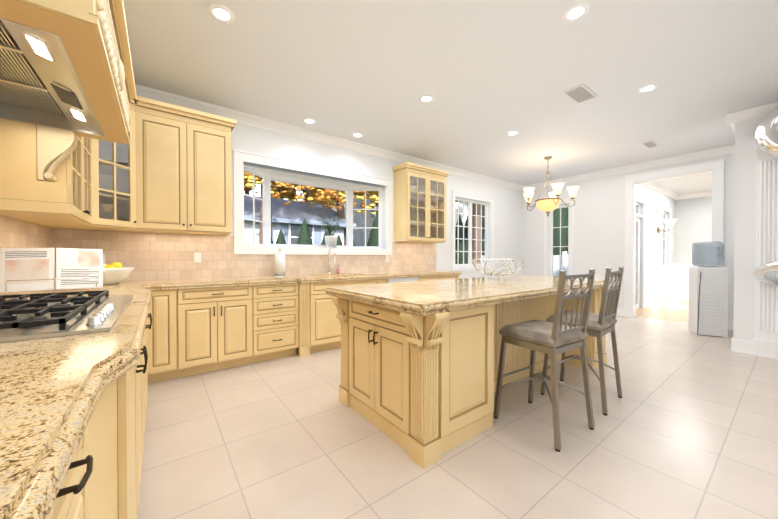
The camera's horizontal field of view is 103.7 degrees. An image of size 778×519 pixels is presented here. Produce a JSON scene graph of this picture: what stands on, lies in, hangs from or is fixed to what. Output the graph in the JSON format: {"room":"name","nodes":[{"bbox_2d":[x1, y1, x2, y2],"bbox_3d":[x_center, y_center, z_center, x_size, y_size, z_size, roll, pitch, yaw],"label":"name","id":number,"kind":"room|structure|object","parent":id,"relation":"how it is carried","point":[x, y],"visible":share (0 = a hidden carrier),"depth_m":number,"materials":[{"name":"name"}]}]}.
{"room":"kitchen","nodes":[
{"label":"kitchen","id":0,"kind":"room"},
{"bbox_2d":[68,123,521,277],"bbox_3d":[0.071,-0.343,5.342,8.430,2.950,0.150,0,1,-37],"label":"wall","id":1,"kind":"structure","parent":0,"point":[507,222],"depth_m":5.23,"materials":[{"name":"white paint"}]},
{"bbox_2d":[88,98,135,223],"bbox_3d":[-2.466,-0.883,2.741,0.286,1.055,0.286,0,1,-37],"label":"upper cabinet","id":2,"kind":"object","parent":1,"relation":"attached to","point":[111,165],"depth_m":2.88,"materials":[{"name":"beige wood"}]},
{"bbox_2d":[128,100,195,233],"bbox_3d":[-2.355,-0.894,3.177,0.521,1.210,0.385,0,1,-37],"label":"upper cabinet","id":3,"kind":"object","parent":1,"relation":"attached to","point":[167,169],"depth_m":3.07,"materials":[{"name":"beige wood"}]},
{"bbox_2d":[194,253,200,262],"bbox_3d":[-2.208,-0.023,3.526,0.070,0.116,0.004,0,1,-37],"label":"electrical outlet plate","id":4,"kind":"object","parent":1,"relation":"attached to","point":[197,257],"depth_m":3.52,"materials":[{"name":"white plastic"}]},
{"bbox_2d":[196,116,231,234],"bbox_3d":[-2.060,-0.896,3.423,0.478,1.210,0.348,0,1,-37],"label":"upper cabinet","id":5,"kind":"object","parent":1,"relation":"attached to","point":[213,137],"depth_m":3.32,"materials":[{"name":"beige wood"}]},
{"bbox_2d":[53,229,435,283],"bbox_3d":[-1.109,-0.044,4.359,5.042,0.508,0.008,0,1,-37],"label":"backsplash","id":6,"kind":"structure","parent":1,"relation":"attached to","point":[155,256],"depth_m":3.57,"materials":[{"name":"beige tile"}]},
{"bbox_2d":[233,149,392,254],"bbox_3d":[-0.924,-0.713,4.474,2.460,1.285,0.037,0,1,-37],"label":"window frame","id":7,"kind":"structure","parent":1,"relation":"attached to","point":[239,156],"depth_m":4.18,"materials":[{"name":"white wood"}]},
{"bbox_2d":[243,162,386,248],"bbox_3d":[-1.097,-0.703,4.705,2.266,1.160,0.540,0,1,-37],"label":"bay window","id":8,"kind":"structure","parent":1,"relation":"in","point":[269,175],"depth_m":4.77,"materials":[{"name":"white wood"}]},
{"bbox_2d":[319,214,340,247],"bbox_3d":[-0.907,-0.438,4.799,0.441,0.527,0.444,0,1,-37],"label":"potted plant","id":9,"kind":"object","parent":8,"relation":"on","point":[330,240],"visible":0.96,"depth_m":4.73,"materials":[{"name":"green plant"}]},
{"bbox_2d":[135,84,522,190],"bbox_3d":[0.140,-1.760,5.239,8.130,0.115,0.078,0,1,-37],"label":"crown molding","id":10,"kind":"structure","parent":1,"relation":"attached to","point":[142,91],"depth_m":4.21,"materials":[{"name":"white wood"}]},
{"bbox_2d":[455,198,490,266],"bbox_3d":[1.770,-0.569,6.617,1.222,1.421,0.150,0,1,-37],"label":"window","id":11,"kind":"structure","parent":1,"relation":"in","point":[487,228],"depth_m":6.74,"materials":[{"name":"white wood"}]},
{"bbox_2d":[452,190,493,270],"bbox_3d":[1.826,-0.582,6.543,1.400,1.605,0.034,0,1,-37],"label":"window frame","id":12,"kind":"structure","parent":1,"relation":"attached to","point":[454,193],"depth_m":6.39,"materials":[{"name":"white wood"}]},
{"bbox_2d":[123,0,777,194],"bbox_3d":[4.067,-1.836,3.922,13.130,0.060,7.200,0,1,-37],"label":"ceiling","id":13,"kind":"structure","parent":0,"point":[488,75],"depth_m":2.92,"materials":[{"name":"white paint"}]},
{"bbox_2d":[208,4,234,23],"bbox_3d":[-1.219,-1.788,2.227,0.173,0.006,0.173,0,1,41],"label":"recessed light","id":14,"kind":"object","parent":13,"relation":"in","point":[224,14],"depth_m":2.22,"materials":[{"name":"white"}]},
{"bbox_2d":[303,118,315,123],"bbox_3d":[-1.035,-1.803,3.980,0.173,0.006,0.173,0,1,41],"label":"recessed light","id":15,"kind":"object","parent":13,"relation":"in","point":[306,120],"depth_m":3.97,"materials":[{"name":"white"}]},
{"bbox_2d":[352,133,363,137],"bbox_3d":[-0.455,-1.807,4.440,0.173,0.006,0.173,0,1,41],"label":"recessed light","id":16,"kind":"object","parent":13,"relation":"in","point":[357,135],"depth_m":4.44,"materials":[{"name":"white"}]},
{"bbox_2d":[419,95,433,102],"bbox_3d":[0.418,-1.798,3.420,0.173,0.006,0.173,0,1,41],"label":"recessed light","id":17,"kind":"object","parent":13,"relation":"in","point":[424,98],"depth_m":3.41,"materials":[{"name":"white"}]},
{"bbox_2d":[506,131,518,135],"bbox_3d":[1.771,-1.807,4.374,0.173,0.006,0.173,0,1,20],"label":"recessed light","id":18,"kind":"object","parent":13,"relation":"in","point":[511,133],"depth_m":4.37,"materials":[{"name":"white"}]},
{"bbox_2d":[523,156,578,215],"bbox_3d":[2.825,-1.292,5.462,0.918,1.054,0.905,0,1,-37],"label":"chandelier","id":19,"kind":"object","parent":13,"relation":"hanging from","point":[547,205],"visible":1,"depth_m":5.30,"materials":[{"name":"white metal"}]},
{"bbox_2d":[562,3,589,21],"bbox_3d":[1.354,-1.787,2.215,0.173,0.006,0.173,0,1,20],"label":"recessed light","id":20,"kind":"object","parent":13,"relation":"in","point":[578,11],"depth_m":2.21,"materials":[{"name":"white"}]},
{"bbox_2d":[561,84,597,103],"bbox_3d":[2.080,-1.796,3.330,0.400,0.009,0.220,0,1,-37],"label":"ceiling vent","id":21,"kind":"object","parent":13,"relation":"in","point":[581,93],"depth_m":3.32,"materials":[{"name":"white metal"}]},
{"bbox_2d":[637,84,658,92],"bbox_3d":[2.720,-1.796,3.211,0.173,0.006,0.173,0,1,20],"label":"recessed light","id":22,"kind":"object","parent":13,"relation":"in","point":[647,88],"depth_m":3.21,"materials":[{"name":"white"}]},
{"bbox_2d":[640,140,659,148],"bbox_3d":[4.111,-1.809,4.806,0.360,0.009,0.160,0,1,-37],"label":"ceiling vent","id":23,"kind":"object","parent":13,"relation":"in","point":[649,144],"depth_m":4.79,"materials":[{"name":"white metal"}]},
{"bbox_2d":[137,316,777,518],"bbox_3d":[2.188,1.187,2.538,8.430,0.060,7.200,0,1,-37],"label":"floor","id":24,"kind":"structure","parent":0,"point":[686,427],"depth_m":1.88,"materials":[{"name":"tile"}]},
{"bbox_2d":[88,486,99,518],"bbox_3d":[-0.813,0.731,0.322,0.655,0.890,0.450,0,1,-37],"label":"base cabinet","id":25,"kind":"object","parent":24,"relation":"on","point":[95,514],"depth_m":0.76,"materials":[{"name":"beige wood"}]},
{"bbox_2d":[100,318,147,518],"bbox_3d":[-1.327,0.725,1.053,0.710,0.890,0.996,0,1,-37],"label":"base cabinet","id":26,"kind":"object","parent":24,"relation":"on","point":[120,479],"depth_m":0.90,"materials":[{"name":"beige wood"}]},
{"bbox_2d":[0,280,151,518],"bbox_3d":[-0.764,0.277,0.307,0.722,0.062,6.888,0,1,-37],"label":"kitchen counter","id":27,"kind":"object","parent":26,"relation":"on","point":[60,396],"depth_m":0.59,"materials":[{"name":"beige stone"}]},
{"bbox_2d":[0,248,105,294],"bbox_3d":[-2.149,0.077,1.965,0.480,0.306,0.165,-1,1,-45],"label":"cookbook","id":28,"kind":"object","parent":27,"relation":"on","point":[26,270],"visible":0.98,"depth_m":1.95,"materials":[{"name":"paper"}]},
{"bbox_2d":[0,290,132,342],"bbox_3d":[-1.484,0.212,1.296,0.555,0.050,1.100,0,1,-37],"label":"cooktop","id":29,"kind":"object","parent":27,"relation":"in","point":[40,315],"visible":1,"depth_m":1.15,"materials":[{"name":"silver metal"}]},
{"bbox_2d":[103,262,134,284],"bbox_3d":[-2.554,0.123,2.755,0.403,0.200,0.403,0,1,-37],"label":"lemon bowl","id":30,"kind":"object","parent":27,"relation":"on","point":[115,273],"visible":0.67,"depth_m":2.71,"materials":[{"name":"white ceramic"}]},
{"bbox_2d":[144,302,151,383],"bbox_3d":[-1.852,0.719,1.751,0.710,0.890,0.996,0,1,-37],"label":"base cabinet","id":31,"kind":"object","parent":24,"relation":"on","point":[147,333],"depth_m":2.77,"materials":[{"name":"beige wood"}]},
{"bbox_2d":[148,290,155,382],"bbox_3d":[-2.346,0.713,2.427,0.731,0.890,0.379,0,1,-37],"label":"base cabinet","id":32,"kind":"object","parent":24,"relation":"on","point":[151,297],"depth_m":2.79,"materials":[{"name":"beige wood"}]},
{"bbox_2d":[152,286,187,381],"bbox_3d":[-2.272,0.707,3.065,0.346,0.890,0.672,0,1,-37],"label":"base cabinet","id":33,"kind":"object","parent":24,"relation":"on","point":[171,305],"depth_m":2.88,"materials":[{"name":"beige wood"}]},
{"bbox_2d":[188,286,255,375],"bbox_3d":[-1.952,0.705,3.332,0.731,0.890,0.630,0,1,-37],"label":"base cabinet","id":34,"kind":"object","parent":24,"relation":"on","point":[222,320],"depth_m":3.12,"materials":[{"name":"beige wood"}]},
{"bbox_2d":[152,270,461,289],"bbox_3d":[-0.654,0.242,4.265,4.320,0.062,0.690,0,1,-37],"label":"countertop","id":35,"kind":"structure","parent":34,"relation":"on","point":[195,283],"depth_m":3.43,"materials":[{"name":"beige stone"}]},
{"bbox_2d":[273,248,286,276],"bbox_3d":[-1.377,0.032,3.852,0.170,0.363,0.170,0,1,-37],"label":"paper towel","id":36,"kind":"object","parent":35,"relation":"on","point":[279,264],"visible":1,"depth_m":3.80,"materials":[{"name":"white paper"}]},
{"bbox_2d":[327,246,351,273],"bbox_3d":[-0.682,0.008,4.454,0.389,0.401,0.225,0,1,-37],"label":"faucet","id":37,"kind":"object","parent":35,"relation":"on","point":[329,267],"visible":1,"depth_m":4.41,"materials":[{"name":"silver metal"}]},
{"bbox_2d":[256,282,299,361],"bbox_3d":[-1.480,0.701,3.686,0.571,0.890,0.630,0,1,-37],"label":"base cabinet","id":38,"kind":"object","parent":24,"relation":"on","point":[277,307],"depth_m":3.46,"materials":[{"name":"beige wood"}]},
{"bbox_2d":[300,274,383,356],"bbox_3d":[-0.767,0.697,4.190,1.174,0.890,0.681,0,1,-37],"label":"base cabinet","id":39,"kind":"object","parent":24,"relation":"on","point":[320,328],"depth_m":3.72,"materials":[{"name":"beige wood"}]},
{"bbox_2d":[384,278,391,282],"bbox_3d":[-0.286,0.694,4.552,0.221,0.890,0.681,0,1,-37],"label":"base cabinet","id":40,"kind":"object","parent":24,"relation":"on","point":[386,280],"depth_m":4.39,"materials":[{"name":"beige wood"}]},
{"bbox_2d":[392,274,423,282],"bbox_3d":[0.037,0.691,4.824,0.701,0.890,0.634,0,1,-37],"label":"base cabinet","id":41,"kind":"object","parent":24,"relation":"on","point":[419,277],"depth_m":4.63,"materials":[{"name":"beige wood"}]},
{"bbox_2d":[424,274,459,280],"bbox_3d":[0.655,0.687,5.288,0.972,0.890,0.634,0,1,-37],"label":"base cabinet","id":42,"kind":"object","parent":24,"relation":"on","point":[427,277],"depth_m":5.02,"materials":[{"name":"beige wood"}]},
{"bbox_2d":[325,283,616,468],"bbox_3d":[0.984,0.707,2.917,2.894,0.893,1.159,0,1,-37],"label":"kitchen island","id":43,"kind":"object","parent":24,"relation":"on","point":[419,366],"depth_m":1.98,"materials":[{"name":"beige wood"}]},
{"bbox_2d":[325,275,616,306],"bbox_3d":[0.983,0.254,2.918,2.890,0.062,1.149,0,1,-37],"label":"island countertop","id":44,"kind":"structure","parent":43,"relation":"on","point":[430,293],"depth_m":2.33,"materials":[{"name":"beige stone"}]},
{"bbox_2d":[472,259,524,279],"bbox_3d":[1.198,0.105,3.372,0.552,0.224,0.552,0,1,-37],"label":"decorative bowl","id":45,"kind":"object","parent":44,"relation":"on","point":[496,269],"visible":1,"depth_m":3.27,"materials":[{"name":"silver metal"}]},
{"bbox_2d":[493,268,594,451],"bbox_3d":[1.090,0.609,2.154,0.460,1.102,0.495,0,1,-33],"label":"stool","id":46,"kind":"object","parent":24,"relation":"on","point":[554,338],"visible":1,"depth_m":2.05,"materials":[{"name":"grey metal"}]},
{"bbox_2d":[540,266,623,415],"bbox_3d":[1.633,0.605,2.581,0.460,1.102,0.495,0,1,-41],"label":"stool","id":47,"kind":"object","parent":24,"relation":"on","point":[601,324],"visible":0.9,"depth_m":2.45,"materials":[{"name":"grey metal"}]},
{"bbox_2d":[688,241,727,337],"bbox_3d":[4.868,0.433,4.670,0.350,1.410,0.426,0,1,28],"label":"water cooler","id":48,"kind":"object","parent":24,"relation":"on","point":[708,300],"visible":1,"depth_m":4.54,"materials":[{"name":"white plastic"}]},
{"bbox_2d":[753,107,777,286],"bbox_3d":[4.455,-0.289,3.195,0.646,2.880,0.830,0,1,-37],"label":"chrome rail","id":49,"kind":"object","parent":24,"relation":"on","point":[766,136],"visible":1,"depth_m":3.39,"materials":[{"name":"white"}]},
{"bbox_2d":[522,153,734,320],"bbox_3d":[4.536,-0.352,6.292,0.150,2.950,3.695,0,1,-37],"label":"wall","id":50,"kind":"structure","parent":0,"point":[599,209],"depth_m":6.35,"materials":[{"name":"white paint"}]},
{"bbox_2d":[548,204,569,275],"bbox_3d":[3.958,-0.074,7.064,0.150,2.380,0.492,0,1,-37],"label":"window","id":51,"kind":"structure","parent":50,"relation":"in","point":[550,245],"depth_m":7.20,"materials":[{"name":"white wood"}]},
{"bbox_2d":[544,198,573,275],"bbox_3d":[3.884,-0.126,7.008,0.034,2.485,0.670,0,1,-37],"label":"door frame","id":52,"kind":"structure","parent":50,"relation":"attached to","point":[567,200],"depth_m":6.80,"materials":[{"name":"white wood"}]},
{"bbox_2d":[607,308,623,316],"bbox_3d":[4.367,1.047,6.387,0.022,0.150,0.920,0,1,-37],"label":"baseboard","id":53,"kind":"structure","parent":50,"relation":"attached to","point":[620,312],"depth_m":6.07,"materials":[{"name":"white wood"}]},
{"bbox_2d":[523,144,734,190],"bbox_3d":[4.472,-1.768,6.175,0.078,0.115,3.605,0,1,-37],"label":"crown molding","id":54,"kind":"structure","parent":50,"relation":"attached to","point":[729,149],"depth_m":5.71,"materials":[{"name":"white wood"}]},
{"bbox_2d":[624,158,724,316],"bbox_3d":[5.105,-0.253,5.535,0.234,2.765,1.330,0,1,-37],"label":"door frame","id":55,"kind":"structure","parent":50,"relation":"attached to","point":[714,167],"depth_m":5.91,"materials":[{"name":"white wood"}]},
{"bbox_2d":[636,183,675,307],"bbox_3d":[6.551,-0.364,7.646,4.700,2.950,0.150,0,1,-37],"label":"wall","id":56,"kind":"structure","parent":0,"point":[656,200],"depth_m":7.51,"materials":[{"name":"white paint"}]},
{"bbox_2d":[636,203,666,308],"bbox_3d":[6.471,-0.088,7.589,3.200,2.400,0.150,0,1,-37],"label":"french door","id":57,"kind":"structure","parent":56,"relation":"in","point":[638,216],"depth_m":7.04,"materials":[{"name":"white wood"}]},
{"bbox_2d":[641,181,678,298],"bbox_3d":[6.560,-0.463,7.509,4.550,2.750,0.078,0,1,-37],"label":"trim","id":58,"kind":"structure","parent":56,"relation":"attached to","point":[658,281],"depth_m":7.85,"materials":[{"name":"white wood"}]},
{"bbox_2d":[645,290,676,307],"bbox_3d":[7.135,1.008,7.989,3.070,0.200,0.022,0,1,-37],"label":"baseboard","id":59,"kind":"structure","parent":56,"relation":"attached to","point":[657,299],"depth_m":7.84,"materials":[{"name":"white"}]},
{"bbox_2d":[657,219,676,232],"bbox_3d":[6.944,-0.833,7.620,0.272,0.312,0.357,0,1,-37],"label":"sconce","id":60,"kind":"object","parent":56,"relation":"attached to","point":[669,223],"visible":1,"depth_m":7.54,"materials":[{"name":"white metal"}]},
{"bbox_2d":[636,297,688,322],"bbox_3d":[7.452,1.152,6.461,4.700,0.060,3.150,0,1,-37],"label":"floor","id":61,"kind":"structure","parent":0,"point":[675,309],"depth_m":6.58,"materials":[{"name":"beige tile"}]},
{"bbox_2d":[675,196,711,262],"bbox_3d":[9.316,-0.365,7.754,0.150,2.950,3.000,0,1,-37],"label":"wall","id":62,"kind":"structure","parent":0,"point":[694,220],"depth_m":8.65,"materials":[{"name":"white paint"}]},
{"bbox_2d":[677,291,688,297],"bbox_3d":[9.218,1.010,7.754,0.022,0.200,2.800,0,1,-37],"label":"baseboard","id":63,"kind":"structure","parent":62,"relation":"attached to","point":[681,294],"depth_m":8.77,"materials":[{"name":"white"}]},
{"bbox_2d":[679,191,711,290],"bbox_3d":[9.207,-0.464,7.708,0.078,2.750,2.760,0,1,-37],"label":"trim","id":64,"kind":"structure","parent":62,"relation":"attached to","point":[683,267],"depth_m":8.72,"materials":[{"name":"white wood"}]},
{"bbox_2d":[733,119,753,341],"bbox_3d":[5.051,-0.334,4.274,1.750,2.950,0.150,0,1,-37],"label":"wall","id":65,"kind":"structure","parent":0,"point":[743,219],"depth_m":3.75,"materials":[{"name":"white paint"}]},
{"bbox_2d":[731,338,752,354],"bbox_3d":[5.254,1.082,2.542,0.022,0.150,3.227,0,1,-37],"label":"baseboard","id":66,"kind":"structure","parent":65,"relation":"attached to","point":[742,346],"depth_m":3.75,"materials":[{"name":"white wood"}]},
{"bbox_2d":[752,117,763,341],"bbox_3d":[5.419,-0.318,2.453,0.150,2.950,3.205,0,1,-37],"label":"wall","id":67,"kind":"structure","parent":0,"point":[757,121],"depth_m":3.68,"materials":[{"name":"white paint"}]},
{"bbox_2d":[725,102,777,127],"bbox_3d":[5.214,-1.736,2.523,0.078,0.115,3.285,0,1,-37],"label":"crown molding","id":68,"kind":"structure","parent":67,"relation":"attached to","point":[732,119],"depth_m":3.68,"materials":[{"name":"white wood"}]},
{"bbox_2d":[753,145,777,358],"bbox_3d":[4.450,-0.153,3.574,0.055,2.600,0.220,0,1,-37],"label":"pilaster","id":69,"kind":"object","parent":67,"relation":"attached to","point":[765,341],"visible":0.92,"depth_m":3.58,"materials":[{"name":"white wood"}]},
{"bbox_3d":[-1.076,-0.296,-0.022,0.150,2.950,7.050,0,1,-37],"label":"wall","id":70,"kind":"structure","parent":0,"visible":0},
{"bbox_2d":[0,215,52,294],"bbox_3d":[-1.056,-0.272,0.082,0.008,1.040,6.892,0,1,-37],"label":"backsplash","id":71,"kind":"structure","parent":70,"relation":"attached to","point":[15,233],"depth_m":2.20,"materials":[{"name":"beige tile"}]},
{"bbox_2d":[0,0,135,215],"bbox_3d":[-1.607,-1.027,1.365,0.673,1.508,1.396,0,1,-37],"label":"range hood","id":72,"kind":"object","parent":70,"relation":"attached to","point":[66,74],"visible":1,"depth_m":1.53,"materials":[{"name":"beige wood"}]},
{"label":"outside","id":73,"kind":"structure","parent":0,"visible":0},
{"bbox_3d":[-1.399,1.476,14.417,75.000,0.050,75.000,0,1,-37],"label":"ground","id":74,"kind":"structure","parent":73,"visible":0},
{"bbox_2d":[244,171,567,276],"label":"window","id":75,"kind":"structure","parent":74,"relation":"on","point":[294,220],"depth_m":13.12,"materials":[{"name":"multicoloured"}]}
]}

